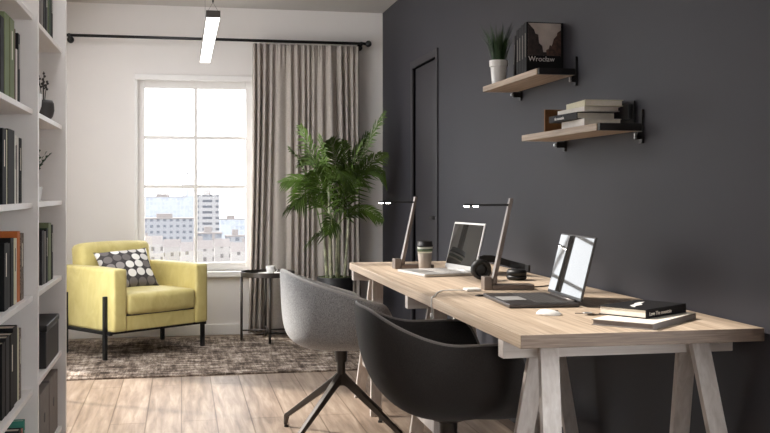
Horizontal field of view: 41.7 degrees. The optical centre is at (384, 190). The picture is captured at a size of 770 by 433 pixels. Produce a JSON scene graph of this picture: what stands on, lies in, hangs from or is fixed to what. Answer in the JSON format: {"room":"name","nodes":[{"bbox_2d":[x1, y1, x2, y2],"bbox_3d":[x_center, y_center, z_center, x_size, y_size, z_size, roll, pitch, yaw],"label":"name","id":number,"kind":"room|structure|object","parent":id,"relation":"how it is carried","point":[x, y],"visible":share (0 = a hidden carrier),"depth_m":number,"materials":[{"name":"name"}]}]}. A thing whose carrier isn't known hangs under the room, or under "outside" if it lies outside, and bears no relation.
{"room":"office","nodes":[
{"label":"office","id":0,"kind":"room"},
{"bbox_2d":[67,2,382,324],"bbox_3d":[-1.411,-0.157,8.019,2.800,2.573,0.200,0,0,-11],"label":"wall","id":1,"kind":"structure","parent":0,"point":[100,71],"depth_m":7.82,"materials":[{"name":"white paint"}]},
{"bbox_2d":[68,323,285,338],"bbox_3d":[-1.300,1.087,7.932,2.585,0.085,0.016,0,0,-11],"label":"baseboard","id":2,"kind":"structure","parent":1,"relation":"attached to","point":[210,329],"depth_m":7.87,"materials":[{"name":"white paint"}]},
{"bbox_2d":[134,74,251,277],"bbox_3d":[-1.486,-0.115,7.933,0.970,1.580,0.160,0,0,-11],"label":"window","id":3,"kind":"structure","parent":1,"relation":"in","point":[142,81],"depth_m":7.93,"materials":[{"name":"white paint"}]},
{"bbox_2d":[67,33,371,50],"bbox_3d":[-1.315,-1.165,7.867,2.449,0.072,0.135,0,0,-11],"label":"curtain rod","id":4,"kind":"object","parent":1,"relation":"attached to","point":[70,39],"visible":0.92,"depth_m":7.83,"materials":[{"name":"black metal"}]},
{"bbox_2d":[248,43,360,332],"bbox_3d":[-0.627,-0.022,7.975,0.905,2.261,0.080,0,0,-11],"label":"curtain","id":5,"kind":"object","parent":4,"relation":"hanging from","point":[316,87],"visible":0.69,"depth_m":7.95,"materials":[{"name":"beige fabric"}]},
{"bbox_2d":[67,0,396,12],"bbox_3d":[-0.362,-1.503,3.314,3.000,0.120,9.840,0,0,-11],"label":"ceiling","id":6,"kind":"structure","parent":0,"point":[364,6],"depth_m":7.77,"materials":[{"name":"paint"}]},
{"bbox_2d":[200,0,219,62],"bbox_3d":[-0.935,-1.112,5.351,0.064,0.662,1.620,0,0,-11],"label":"pendant lamp","id":7,"kind":"object","parent":6,"relation":"hanging from","point":[212,17],"visible":1,"depth_m":5.04,"materials":[{"name":"white"}]},
{"bbox_2d":[67,333,514,432],"bbox_3d":[-0.362,1.180,3.314,3.000,0.100,9.840,0,0,-11],"label":"floor","id":8,"kind":"structure","parent":0,"point":[242,403],"depth_m":5.25,"materials":[{"name":"brown wood"}]},
{"bbox_2d":[0,0,66,432],"bbox_3d":[-1.310,0.073,2.754,0.454,2.113,3.676,0,0,-11],"label":"bookcase","id":9,"kind":"object","parent":8,"relation":"on","point":[40,52],"visible":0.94,"depth_m":3.68,"materials":[{"name":"paint"}]},
{"bbox_2d":[0,15,3,92],"bbox_3d":[-1.285,-0.423,3.155,0.170,0.250,0.060,0,0,-11],"label":"book","id":10,"kind":"object","parent":9,"relation":"on","point":[1,17],"visible":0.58,"depth_m":3.16,"materials":[{"name":"paper"}]},
{"bbox_2d":[0,341,4,420],"bbox_3d":[-1.290,0.601,3.180,0.170,0.240,0.060,0,0,-11],"label":"book","id":11,"kind":"object","parent":9,"relation":"on","point":[2,344],"visible":1,"depth_m":3.18,"materials":[{"name":"paper"}]},
{"bbox_2d":[0,128,5,204],"bbox_3d":[-1.284,-0.077,3.171,0.171,0.240,0.070,0,0,-11],"label":"book","id":12,"kind":"object","parent":9,"relation":"on","point":[2,130],"visible":1,"depth_m":3.15,"materials":[{"name":"paper"}]},
{"bbox_2d":[0,243,7,311],"bbox_3d":[-1.291,0.274,3.204,0.171,0.215,0.070,0,0,-11],"label":"book","id":13,"kind":"object","parent":9,"relation":"on","point":[3,246],"visible":1,"depth_m":3.19,"materials":[{"name":"paper"}]},
{"bbox_2d":[0,11,8,95],"bbox_3d":[-1.298,-0.434,3.230,0.170,0.272,0.090,0,0,-11],"label":"book","id":14,"kind":"object","parent":9,"relation":"on","point":[3,14],"visible":0.58,"depth_m":3.24,"materials":[{"name":"paper"}]},
{"bbox_2d":[0,335,9,415],"bbox_3d":[-1.302,0.596,3.246,0.170,0.250,0.070,0,0,-11],"label":"book","id":15,"kind":"object","parent":9,"relation":"on","point":[6,338],"visible":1,"depth_m":3.26,"materials":[{"name":"paper"}]},
{"bbox_2d":[6,130,6,203],"bbox_3d":[-1.300,-0.077,3.225,0.170,0.240,0.040,0,0,-11],"label":"book","id":16,"kind":"object","parent":9,"relation":"on","point":[6,130],"visible":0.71,"depth_m":3.25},
{"bbox_2d":[0,332,13,410],"bbox_3d":[-1.314,0.596,3.319,0.171,0.250,0.075,0,0,-11],"label":"book","id":17,"kind":"object","parent":9,"relation":"on","point":[11,334],"visible":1,"depth_m":3.33,"materials":[{"name":"paper"}]},
{"bbox_2d":[0,238,13,306],"bbox_3d":[-1.318,0.269,3.329,0.170,0.225,0.060,0,0,-11],"label":"book","id":18,"kind":"object","parent":9,"relation":"on","point":[2,240],"visible":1,"depth_m":3.33,"materials":[{"name":"paper"}]},
{"bbox_2d":[0,325,16,404],"bbox_3d":[-1.335,0.590,3.400,0.170,0.262,0.090,0,0,-11],"label":"book","id":19,"kind":"object","parent":9,"relation":"on","point":[3,328],"visible":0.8,"depth_m":3.42,"materials":[{"name":"paper"}]},
{"bbox_2d":[4,128,13,203],"bbox_3d":[-1.315,-0.080,3.311,0.170,0.245,0.130,0,0,-11],"label":"book","id":20,"kind":"object","parent":9,"relation":"on","point":[10,133],"visible":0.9,"depth_m":3.31,"materials":[{"name":"paper"}]},
{"bbox_2d":[8,243,9,307],"bbox_3d":[-1.308,0.276,3.268,0.170,0.210,0.060,0,0,-11],"label":"book","id":21,"kind":"object","parent":9,"relation":"on","point":[8,243],"visible":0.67,"depth_m":3.29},
{"bbox_2d":[0,231,19,301],"bbox_3d":[-1.345,0.260,3.463,0.170,0.242,0.055,0,0,-11],"label":"book","id":22,"kind":"object","parent":9,"relation":"on","point":[3,234],"visible":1,"depth_m":3.46,"materials":[{"name":"paper"}]},
{"bbox_2d":[9,17,13,98],"bbox_3d":[-1.314,-0.433,3.318,0.171,0.270,0.085,0,0,-11],"label":"book","id":23,"kind":"object","parent":9,"relation":"on","point":[11,21],"visible":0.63,"depth_m":3.32,"materials":[{"name":"paper"}]},
{"bbox_2d":[5,428,20,432],"bbox_3d":[-1.355,0.945,3.498,0.170,0.230,0.050,0,0,-11],"label":"book","id":24,"kind":"object","parent":9,"relation":"on","point":[9,430],"visible":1,"depth_m":3.52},
{"bbox_2d":[14,29,14,98],"bbox_3d":[-1.332,-0.423,3.385,0.170,0.250,0.050,0,0,-11],"label":"book","id":25,"kind":"object","parent":9,"relation":"on","point":[14,29],"visible":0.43,"depth_m":3.40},
{"bbox_2d":[14,135,15,203],"bbox_3d":[-1.328,-0.072,3.387,0.171,0.230,0.022,0,0,-11],"label":"book","id":26,"kind":"object","parent":9,"relation":"on","point":[14,135],"visible":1,"depth_m":3.40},
{"bbox_2d":[14,238,15,304],"bbox_3d":[-1.326,0.270,3.380,0.171,0.222,0.040,0,0,-11],"label":"book","id":27,"kind":"object","parent":9,"relation":"on","point":[14,238],"visible":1,"depth_m":3.38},
{"bbox_2d":[15,49,16,99],"bbox_3d":[-1.337,-0.391,3.424,0.170,0.185,0.026,0,0,-11],"label":"book","id":28,"kind":"object","parent":9,"relation":"on","point":[15,49],"visible":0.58,"depth_m":3.43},
{"bbox_2d":[8,419,24,432],"bbox_3d":[-1.366,0.937,3.576,0.171,0.245,0.030,0,0,-11],"label":"book","id":29,"kind":"object","parent":9,"relation":"on","point":[18,423],"visible":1,"depth_m":3.58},
{"bbox_2d":[16,238,16,302],"bbox_3d":[-1.338,0.271,3.417,0.170,0.220,0.035,0,0,-11],"label":"book","id":30,"kind":"object","parent":9,"relation":"on","point":[16,238],"visible":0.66,"depth_m":3.45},
{"bbox_2d":[16,145,16,202],"bbox_3d":[-1.338,-0.058,3.418,0.170,0.200,0.040,0,0,-11],"label":"book","id":31,"kind":"object","parent":9,"relation":"on","point":[16,145],"visible":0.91,"depth_m":3.45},
{"bbox_2d":[15,33,19,101],"bbox_3d":[-1.342,-0.419,3.458,0.171,0.243,0.040,0,0,-11],"label":"book","id":32,"kind":"object","parent":9,"relation":"on","point":[17,35],"visible":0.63,"depth_m":3.46,"materials":[{"name":"paper"}]},
{"bbox_2d":[16,137,18,202],"bbox_3d":[-1.343,-0.070,3.450,0.170,0.226,0.022,0,0,-11],"label":"book","id":33,"kind":"object","parent":9,"relation":"on","point":[17,138],"visible":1,"depth_m":3.46,"materials":[{"name":"paper"}]},
{"bbox_2d":[17,327,18,400],"bbox_3d":[-1.344,0.596,3.456,0.170,0.250,0.020,0,0,-11],"label":"book","id":34,"kind":"object","parent":9,"relation":"on","point":[18,327],"visible":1,"depth_m":3.47,"materials":[{"name":"paper"}]},
{"bbox_2d":[19,328,20,399],"bbox_3d":[-1.347,0.598,3.485,0.171,0.245,0.035,0,0,-11],"label":"book","id":35,"kind":"object","parent":9,"relation":"on","point":[19,328],"visible":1,"depth_m":3.49,"materials":[{"name":"paper"}]},
{"bbox_2d":[19,138,21,202],"bbox_3d":[-1.348,-0.070,3.490,0.171,0.226,0.055,0,0,-11],"label":"book","id":36,"kind":"object","parent":9,"relation":"on","point":[20,139],"visible":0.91,"depth_m":3.51,"materials":[{"name":"paper"}]},
{"bbox_2d":[20,233,23,300],"bbox_3d":[-1.356,0.265,3.527,0.171,0.232,0.070,0,0,-11],"label":"book","id":37,"kind":"object","parent":9,"relation":"on","point":[21,234],"visible":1,"depth_m":3.54,"materials":[{"name":"paper"}]},
{"bbox_2d":[39,94,41,111],"bbox_3d":[-1.445,-0.347,4.136,0.080,0.100,0.080,0,0,-11],"label":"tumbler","id":38,"kind":"object","parent":9,"relation":"on","point":[40,95],"visible":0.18,"depth_m":4.13,"materials":[{"name":"white ceramic"}]},
{"bbox_2d":[39,0,42,25],"bbox_3d":[-1.469,-0.757,4.067,0.170,0.230,0.060,0,0,-11],"label":"book","id":39,"kind":"object","parent":9,"relation":"on","point":[40,1],"visible":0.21,"depth_m":4.06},
{"bbox_2d":[39,230,43,284],"bbox_3d":[-1.473,0.271,4.087,0.170,0.220,0.060,0,0,-11],"label":"book","id":40,"kind":"object","parent":9,"relation":"on","point":[41,232],"visible":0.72,"depth_m":4.07,"materials":[{"name":"paper"}]},
{"bbox_2d":[39,383,48,432],"bbox_3d":[-1.537,0.932,4.074,0.316,0.255,0.275,0,0,-11],"label":"storage box","id":41,"kind":"object","parent":9,"relation":"on","point":[43,387],"visible":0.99,"depth_m":4.10,"materials":[{"name":"black plastic"}]},
{"bbox_2d":[43,0,44,28],"bbox_3d":[-1.478,-0.772,4.123,0.170,0.260,0.050,0,0,-11],"label":"book","id":42,"kind":"object","parent":9,"relation":"on","point":[43,0],"visible":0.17,"depth_m":4.14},
{"bbox_2d":[39,223,50,280],"bbox_3d":[-1.511,0.259,4.287,0.170,0.245,0.085,0,0,-11],"label":"book","id":43,"kind":"object","parent":9,"relation":"on","point":[41,225],"visible":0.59,"depth_m":4.29,"materials":[{"name":"paper"}]},
{"bbox_2d":[44,231,45,283],"bbox_3d":[-1.482,0.274,4.140,0.170,0.215,0.045,0,0,-11],"label":"book","id":44,"kind":"object","parent":9,"relation":"on","point":[44,231],"visible":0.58,"depth_m":4.14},
{"bbox_2d":[39,149,50,200],"bbox_3d":[-1.466,-0.067,4.170,0.156,0.220,0.162,0,0,10],"label":"potted fern","id":45,"kind":"object","parent":9,"relation":"on","point":[46,156],"visible":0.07,"depth_m":4.16,"materials":[{"name":"green plant"}]},
{"bbox_2d":[39,187,41,200],"bbox_3d":[-1.449,0.013,4.156,0.076,0.060,0.076,0,0,-11],"label":"pot","id":46,"kind":"object","parent":45,"relation":"on","point":[40,188],"depth_m":4.15,"materials":[{"name":"white ceramic"}]},
{"bbox_2d":[44,230,47,282],"bbox_3d":[-1.488,0.271,4.184,0.171,0.220,0.040,0,0,-11],"label":"book","id":47,"kind":"object","parent":9,"relation":"on","point":[44,230],"visible":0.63,"depth_m":4.18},
{"bbox_2d":[45,0,47,31],"bbox_3d":[-1.486,-0.762,4.174,0.171,0.240,0.050,0,0,-11],"label":"book","id":48,"kind":"object","parent":9,"relation":"on","point":[46,1],"visible":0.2,"depth_m":4.18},
{"bbox_2d":[39,71,54,118],"bbox_3d":[-1.452,-0.401,4.298,0.088,0.206,0.088,0,0,17],"label":"vase","id":49,"kind":"object","parent":9,"relation":"on","point":[47,106],"visible":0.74,"depth_m":4.27,"materials":[{"name":"ceramic"}]},
{"bbox_2d":[39,313,58,368],"bbox_3d":[-1.542,0.633,4.270,0.269,0.176,0.426,0,0,-11],"label":"storage box","id":50,"kind":"object","parent":9,"relation":"on","point":[48,323],"visible":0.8,"depth_m":4.19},
{"bbox_2d":[41,369,57,432],"bbox_3d":[-1.595,0.929,4.364,0.316,0.262,0.285,0,0,-11],"label":"storage box","id":51,"kind":"object","parent":9,"relation":"on","point":[51,377],"visible":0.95,"depth_m":4.38,"materials":[{"name":"black plastic"}]},
{"bbox_2d":[48,0,50,35],"bbox_3d":[-1.512,-0.773,4.289,0.170,0.262,0.060,0,0,-11],"label":"book","id":52,"kind":"object","parent":9,"relation":"on","point":[49,1],"visible":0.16,"depth_m":4.29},
{"bbox_2d":[51,225,52,279],"bbox_3d":[-1.522,0.264,4.353,0.171,0.235,0.045,0,0,-11],"label":"book","id":53,"kind":"object","parent":9,"relation":"on","point":[51,225],"visible":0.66,"depth_m":4.35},
{"bbox_2d":[51,0,52,37],"bbox_3d":[-1.521,-0.767,4.345,0.171,0.250,0.050,0,0,-11],"label":"book","id":54,"kind":"object","parent":9,"relation":"on","point":[51,0],"visible":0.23,"depth_m":4.38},
{"bbox_2d":[67,335,359,380],"bbox_3d":[-1.199,1.124,6.965,2.300,0.012,1.590,0,0,-11],"label":"area rug","id":55,"kind":"object","parent":8,"relation":"on","point":[223,355],"visible":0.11,"depth_m":6.78,"materials":[{"name":"carpet"}]},
{"bbox_2d":[67,240,206,360],"bbox_3d":[-1.776,0.739,7.148,0.702,0.758,0.836,0,0,41],"label":"armchair","id":56,"kind":"object","parent":55,"relation":"on","point":[99,299],"visible":0.84,"depth_m":6.93,"materials":[{"name":"yellow fabric"}]},
{"bbox_2d":[93,248,158,286],"bbox_3d":[-1.824,0.556,7.130,0.405,0.289,0.229,0,0,-38],"label":"throw pillow","id":57,"kind":"object","parent":56,"relation":"on","point":[139,272],"visible":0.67,"depth_m":7.10,"materials":[{"name":"fabric"}]},
{"bbox_2d":[127,285,194,313],"bbox_3d":[-1.706,0.757,7.086,0.515,0.182,0.579,0,0,41],"label":"seat cushion","id":58,"kind":"object","parent":56,"relation":"on","point":[161,299],"depth_m":6.94,"materials":[{"name":"yellow fabric"}]},
{"bbox_2d":[240,269,294,343],"bbox_3d":[-0.882,0.861,7.595,0.409,0.515,0.409,0,0,-11],"label":"side table","id":59,"kind":"object","parent":55,"relation":"on","point":[255,273],"visible":0.73,"depth_m":7.55,"materials":[{"name":"metal"}]},
{"bbox_2d":[240,269,294,277],"bbox_3d":[-0.882,0.622,7.595,0.406,0.037,0.406,0,0,-11],"label":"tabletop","id":60,"kind":"object","parent":59,"relation":"on","point":[255,273],"depth_m":7.43,"materials":[{"name":"metal"}]},
{"bbox_3d":[-0.854,0.622,7.581,0.196,0.016,0.196,0,0,-11],"label":"saucer","id":61,"kind":"object","parent":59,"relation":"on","visible":0},
{"bbox_2d":[266,266,277,272],"bbox_3d":[-0.855,0.593,7.578,0.077,0.062,0.070,0,0,27],"label":"coffee cup","id":62,"kind":"object","parent":61,"relation":"on","point":[269,269],"visible":0.86,"depth_m":7.55,"materials":[{"name":"white ceramic"}]},
{"bbox_2d":[278,110,389,291],"bbox_3d":[-0.383,0.258,7.429,0.806,1.721,0.772,0,0,-11],"label":"potted palm","id":63,"kind":"object","parent":55,"relation":"on","point":[350,178],"visible":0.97,"depth_m":7.46,"materials":[{"name":"plant"}]},
{"bbox_2d":[280,269,402,432],"bbox_3d":[-0.209,0.743,4.660,0.540,0.773,0.606,0,0,-15],"label":"desk chair","id":64,"kind":"object","parent":8,"relation":"on","point":[316,315],"visible":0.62,"depth_m":4.41,"materials":[{"name":"grey fabric"}]},
{"bbox_2d":[352,271,476,416],"bbox_3d":[0.174,0.773,5.352,0.701,0.714,0.488,0,0,-11],"label":"trestle","id":65,"kind":"object","parent":8,"relation":"on","point":[375,289],"visible":0.13,"depth_m":5.26,"materials":[{"name":"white wood"}]},
{"bbox_2d":[354,300,524,432],"bbox_3d":[0.186,0.742,3.243,0.604,0.776,0.624,0,0,21],"label":"desk chair","id":66,"kind":"object","parent":8,"relation":"on","point":[438,370],"visible":0.9,"depth_m":3.00,"materials":[{"name":"black plastic"}]},
{"bbox_2d":[405,295,578,432],"bbox_3d":[0.429,0.773,4.088,0.701,0.714,0.488,0,0,-11],"label":"trestle","id":67,"kind":"object","parent":8,"relation":"on","point":[568,415],"visible":0.21,"depth_m":4.00,"materials":[{"name":"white wood"}]},
{"bbox_2d":[350,261,763,348],"bbox_3d":[0.431,0.398,4.084,0.709,0.036,2.764,0,0,-11],"label":"desk","id":68,"kind":"object","parent":67,"relation":"on","point":[522,328],"visible":0.71,"depth_m":3.03,"materials":[{"name":"brown wood"}]},
{"bbox_2d":[378,197,433,268],"bbox_3d":[0.096,0.204,4.970,0.270,0.352,0.115,0,0,-13],"label":"desk lamp","id":69,"kind":"object","parent":68,"relation":"on","point":[397,263],"visible":0.91,"depth_m":4.93,"materials":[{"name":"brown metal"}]},
{"bbox_2d":[417,241,432,267],"bbox_3d":[0.193,0.310,4.872,0.081,0.139,0.081,0,0,-11],"label":"cup","id":70,"kind":"object","parent":68,"relation":"on","point":[424,248],"visible":0.87,"depth_m":4.84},
{"bbox_2d":[398,222,485,276],"bbox_3d":[0.257,0.264,4.642,0.303,0.231,0.320,0,0,-21],"label":"laptop","id":71,"kind":"object","parent":68,"relation":"on","point":[467,238],"visible":0.86,"depth_m":4.65,"materials":[{"name":"silver aluminium"},{"name":"dark screen glass"}]},
{"bbox_2d":[430,287,481,318],"bbox_3d":[0.230,0.412,3.752,0.120,0.086,0.346,0,0,40],"label":"charger","id":72,"kind":"object","parent":68,"relation":"on","point":[469,289],"visible":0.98,"depth_m":3.81,"materials":[{"name":"white plastic"}]},
{"bbox_2d":[463,198,533,289],"bbox_3d":[0.433,0.204,3.923,0.270,0.352,0.115,0,0,-7],"label":"desk lamp","id":73,"kind":"object","parent":68,"relation":"on","point":[487,282],"visible":1,"depth_m":3.89,"materials":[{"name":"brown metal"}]},
{"bbox_2d":[470,255,529,279],"bbox_3d":[0.493,0.326,4.322,0.259,0.102,0.107,0,0,-1],"label":"headphones","id":74,"kind":"object","parent":68,"relation":"on","point":[480,267],"visible":0.96,"depth_m":4.28,"materials":[{"name":"black plastic"}]},
{"bbox_2d":[470,259,491,279],"bbox_3d":[0.408,0.333,4.290,0.089,0.087,0.050,0,0,-11],"label":"ear cup","id":75,"kind":"object","parent":74,"relation":"on","point":[480,267],"depth_m":4.27,"materials":[{"name":"black plastic"}]},
{"bbox_2d":[506,269,526,279],"bbox_3d":[0.562,0.356,4.313,0.087,0.043,0.087,0,0,-11],"label":"ear cup","id":76,"kind":"object","parent":74,"relation":"on","point":[512,274],"depth_m":4.28,"materials":[{"name":"black plastic"}]},
{"bbox_2d":[483,233,596,307],"bbox_3d":[0.523,0.266,3.461,0.297,0.226,0.358,0,0,-8],"label":"laptop","id":77,"kind":"object","parent":68,"relation":"on","point":[574,256],"visible":1,"depth_m":3.43,"materials":[{"name":"metal"}]},
{"bbox_2d":[536,309,561,315],"bbox_3d":[0.503,0.370,3.095,0.080,0.017,0.060,0,0,9],"label":"computer mouse","id":78,"kind":"object","parent":68,"relation":"on","point":[544,312],"visible":1,"depth_m":3.08,"materials":[{"name":"white plastic"}]},
{"bbox_2d":[575,312,601,314],"bbox_3d":[0.631,0.375,3.083,0.095,0.008,0.046,0,0,-11],"label":"pen","id":79,"kind":"object","parent":68,"relation":"on","point":[587,313],"visible":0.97,"depth_m":3.09,"materials":[{"name":"metal"}]},
{"bbox_2d":[591,312,695,329],"bbox_3d":[0.756,0.371,2.937,0.185,0.018,0.320,0,0,37],"label":"book","id":80,"kind":"object","parent":68,"relation":"on","point":[655,323],"visible":0.8,"depth_m":2.84,"materials":[{"name":"paper"}]},
{"bbox_2d":[599,299,685,318],"bbox_3d":[0.763,0.348,2.990,0.225,0.027,0.159,0,0,-45],"label":"book","id":81,"kind":"object","parent":80,"relation":"on","point":[643,309],"visible":1,"depth_m":2.94,"materials":[{"name":"black paper"}]},
{"bbox_2d":[498,339,732,432],"bbox_3d":[0.668,0.773,2.901,0.701,0.714,0.488,0,0,-11],"label":"trestle","id":82,"kind":"object","parent":8,"relation":"on","point":[540,388],"visible":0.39,"depth_m":2.88,"materials":[{"name":"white wood"}]},
{"bbox_2d":[317,275,352,291],"bbox_3d":[-0.373,0.880,7.575,0.276,0.475,0.276,0,0,-11],"label":"planter","id":83,"kind":"object","parent":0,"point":[345,282],"depth_m":7.47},
{"bbox_2d":[383,0,769,432],"bbox_3d":[1.011,-0.157,3.590,0.200,2.573,9.840,0,0,-11],"label":"wall","id":84,"kind":"structure","parent":0,"point":[682,214],"depth_m":3.73,"materials":[{"name":"grey paint"}]},
{"bbox_2d":[410,48,438,319],"bbox_3d":[0.308,0.110,6.795,0.112,2.040,0.760,0,0,-11],"label":"door","id":85,"kind":"structure","parent":84,"relation":"in","point":[427,75],"depth_m":6.84,"materials":[{"name":"grey paint"}]},
{"bbox_2d":[483,56,577,100],"bbox_3d":[0.634,-0.494,4.525,0.170,0.120,0.779,0,0,-11],"label":"wall shelf","id":86,"kind":"object","parent":84,"relation":"attached to","point":[514,85],"visible":1,"depth_m":4.35,"materials":[{"name":"brown wood"}]},
{"bbox_2d":[479,22,515,83],"bbox_3d":[0.535,-0.652,4.788,0.215,0.295,0.207,0,0,-11],"label":"potted grass","id":87,"kind":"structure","parent":86,"relation":"on","point":[498,65],"depth_m":4.77,"materials":[{"name":"plant"}]},
{"bbox_2d":[489,59,507,83],"bbox_3d":[0.540,-0.562,4.801,0.091,0.115,0.091,0,0,-11],"label":"pot","id":88,"kind":"object","parent":87,"relation":"on","point":[498,67],"depth_m":4.77,"materials":[{"name":"white ceramic"}]},
{"bbox_2d":[513,36,515,75],"bbox_3d":[0.644,-0.595,4.482,0.151,0.181,0.040,0,0,-11],"label":"book","id":89,"kind":"object","parent":86,"relation":"on","point":[514,56],"visible":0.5,"depth_m":4.46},
{"bbox_2d":[516,30,518,74],"bbox_3d":[0.653,-0.605,4.438,0.151,0.200,0.030,0,0,-11],"label":"book","id":90,"kind":"object","parent":86,"relation":"on","point":[517,31],"visible":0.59,"depth_m":4.42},
{"bbox_2d":[519,28,520,73],"bbox_3d":[0.659,-0.607,4.407,0.151,0.205,0.032,0,0,-11],"label":"book","id":91,"kind":"object","parent":86,"relation":"on","point":[519,28],"visible":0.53,"depth_m":4.39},
{"bbox_2d":[521,24,523,73],"bbox_3d":[0.666,-0.611,4.373,0.151,0.212,0.034,0,0,-11],"label":"book","id":92,"kind":"object","parent":86,"relation":"on","point":[522,26],"visible":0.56,"depth_m":4.36,"materials":[{"name":"paper"}]},
{"bbox_2d":[524,22,562,71],"bbox_3d":[0.677,-0.611,4.307,0.166,0.212,0.032,0,0,-11],"label":"book","id":93,"kind":"object","parent":86,"relation":"on","point":[543,41],"visible":1,"depth_m":4.29,"materials":[{"name":"black paper"}]},
{"bbox_2d":[528,23,546,55],"bbox_3d":[0.647,-0.644,4.286,0.084,0.137,0.001,0,0,-11],"label":"print","id":94,"kind":"object","parent":93,"relation":"attached to","point":[537,32],"depth_m":4.29},
{"bbox_2d":[529,23,560,55],"bbox_3d":[0.678,-0.644,4.293,0.147,0.137,0.001,0,0,-11],"label":"photo","id":95,"kind":"object","parent":93,"relation":"attached to","point":[544,38],"depth_m":4.29},
{"bbox_2d":[546,31,560,55],"bbox_3d":[0.718,-0.630,4.301,0.066,0.109,0.001,0,0,-11],"label":"print","id":96,"kind":"object","parent":93,"relation":"attached to","point":[553,38],"depth_m":4.30},
{"bbox_2d":[522,109,643,151],"bbox_3d":[0.750,-0.228,3.946,0.170,0.120,0.819,0,0,-11],"label":"wall shelf","id":97,"kind":"object","parent":84,"relation":"attached to","point":[597,129],"visible":1,"depth_m":3.74,"materials":[{"name":"brown wood"}]},
{"bbox_2d":[544,110,561,131],"bbox_3d":[0.716,-0.290,4.226,0.103,0.100,0.012,0,0,-11],"label":"notebook","id":98,"kind":"object","parent":97,"relation":"on","point":[548,126],"visible":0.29,"depth_m":4.21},
{"bbox_2d":[562,118,621,128],"bbox_3d":[0.775,-0.252,3.804,0.145,0.026,0.235,0,0,-10],"label":"book","id":99,"kind":"object","parent":97,"relation":"on","point":[585,121],"visible":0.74,"depth_m":3.70,"materials":[{"name":"paper"}]},
{"bbox_2d":[549,112,613,123],"bbox_3d":[0.749,-0.278,3.855,0.156,0.026,0.255,0,0,-14],"label":"book","id":100,"kind":"object","parent":99,"relation":"on","point":[558,119],"visible":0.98,"depth_m":3.75,"materials":[{"name":"black paper"}]},
{"bbox_2d":[558,106,619,114],"bbox_3d":[0.765,-0.300,3.811,0.140,0.017,0.245,0,0,-13],"label":"book","id":101,"kind":"object","parent":100,"relation":"on","point":[584,108],"visible":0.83,"depth_m":3.70,"materials":[{"name":"paper"}]},
{"bbox_2d":[566,100,622,109],"bbox_3d":[0.784,-0.321,3.787,0.145,0.023,0.222,0,0,-7],"label":"book","id":102,"kind":"object","parent":101,"relation":"on","point":[600,103],"visible":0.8,"depth_m":3.69,"materials":[{"name":"paper"}]},
{"bbox_2d":[624,101,634,122],"bbox_3d":[0.875,-0.281,3.644,0.030,0.085,0.060,0,0,-11],"label":"bookend","id":103,"kind":"object","parent":97,"relation":"on","point":[629,108],"visible":0.87,"depth_m":3.63,"materials":[{"name":"black metal"}]},
{"label":"outside","id":104,"kind":"structure","parent":0,"visible":0},
{"bbox_3d":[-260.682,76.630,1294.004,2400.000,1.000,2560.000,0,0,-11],"label":"ground","id":105,"kind":"structure","parent":104,"visible":0},
{"bbox_2d":[145,236,162,259],"bbox_3d":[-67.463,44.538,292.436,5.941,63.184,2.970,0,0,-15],"label":"building","id":106,"kind":"structure","parent":105,"relation":"on","point":[155,243],"depth_m":291.49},
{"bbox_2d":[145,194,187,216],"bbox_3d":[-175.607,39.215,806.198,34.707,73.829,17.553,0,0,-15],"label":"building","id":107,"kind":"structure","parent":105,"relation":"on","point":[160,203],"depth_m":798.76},
{"bbox_2d":[145,213,193,241],"bbox_3d":[-110.776,43.782,513.231,26.390,64.695,13.395,0,0,-15],"label":"building","id":108,"kind":"structure","parent":105,"relation":"on","point":[165,225],"depth_m":507.85,"materials":[{"name":"concrete"}]},
{"bbox_2d":[163,239,180,260],"bbox_3d":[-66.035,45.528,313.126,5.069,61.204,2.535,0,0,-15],"label":"building","id":109,"kind":"structure","parent":105,"relation":"on","point":[171,247],"depth_m":312.19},
{"bbox_2d":[180,242,193,261],"bbox_3d":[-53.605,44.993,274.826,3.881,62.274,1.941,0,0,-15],"label":"building","id":110,"kind":"structure","parent":105,"relation":"on","point":[187,248],"depth_m":274.03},
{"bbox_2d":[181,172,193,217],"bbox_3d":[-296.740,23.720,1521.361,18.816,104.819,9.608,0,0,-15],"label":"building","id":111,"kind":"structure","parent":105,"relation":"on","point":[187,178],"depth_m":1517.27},
{"bbox_2d":[193,236,202,241],"bbox_3d":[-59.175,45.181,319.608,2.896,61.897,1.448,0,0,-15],"label":"building","id":112,"kind":"structure","parent":105,"relation":"on","point":[198,237],"depth_m":319.51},
{"bbox_2d":[197,240,213,261],"bbox_3d":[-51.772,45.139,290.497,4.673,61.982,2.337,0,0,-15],"label":"building","id":113,"kind":"structure","parent":105,"relation":"on","point":[205,249],"depth_m":289.58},
{"bbox_2d":[197,189,219,231],"bbox_3d":[-82.019,37.706,468.020,10.276,76.849,5.338,0,0,-15],"label":"building","id":114,"kind":"structure","parent":105,"relation":"on","point":[207,203],"depth_m":465.69,"materials":[{"name":"concrete"}]},
{"bbox_2d":[197,226,222,239],"bbox_3d":[-64.399,44.562,369.561,9.311,63.136,4.856,0,0,-15],"label":"building","id":115,"kind":"structure","parent":105,"relation":"on","point":[207,234],"depth_m":367.58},
{"bbox_2d":[214,238,229,261],"bbox_3d":[-49.428,45.256,306.271,4.604,61.749,2.302,0,0,-15],"label":"building","id":116,"kind":"structure","parent":105,"relation":"on","point":[221,245],"depth_m":305.33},
{"bbox_2d":[219,215,244,237],"bbox_3d":[-97.469,45.775,643.423,17.133,60.710,8.766,0,0,-15],"label":"building","id":117,"kind":"structure","parent":105,"relation":"on","point":[230,222],"depth_m":639.32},
{"bbox_2d":[225,229,244,241],"bbox_3d":[-54.804,45.119,371.493,7.826,62.022,4.113,0,0,-15],"label":"building","id":118,"kind":"structure","parent":105,"relation":"on","point":[234,237],"depth_m":369.83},
{"bbox_2d":[230,242,244,261],"bbox_3d":[-39.404,44.983,272.587,4.357,62.293,2.178,0,0,-15],"label":"building","id":119,"kind":"structure","parent":105,"relation":"on","point":[237,252],"depth_m":271.70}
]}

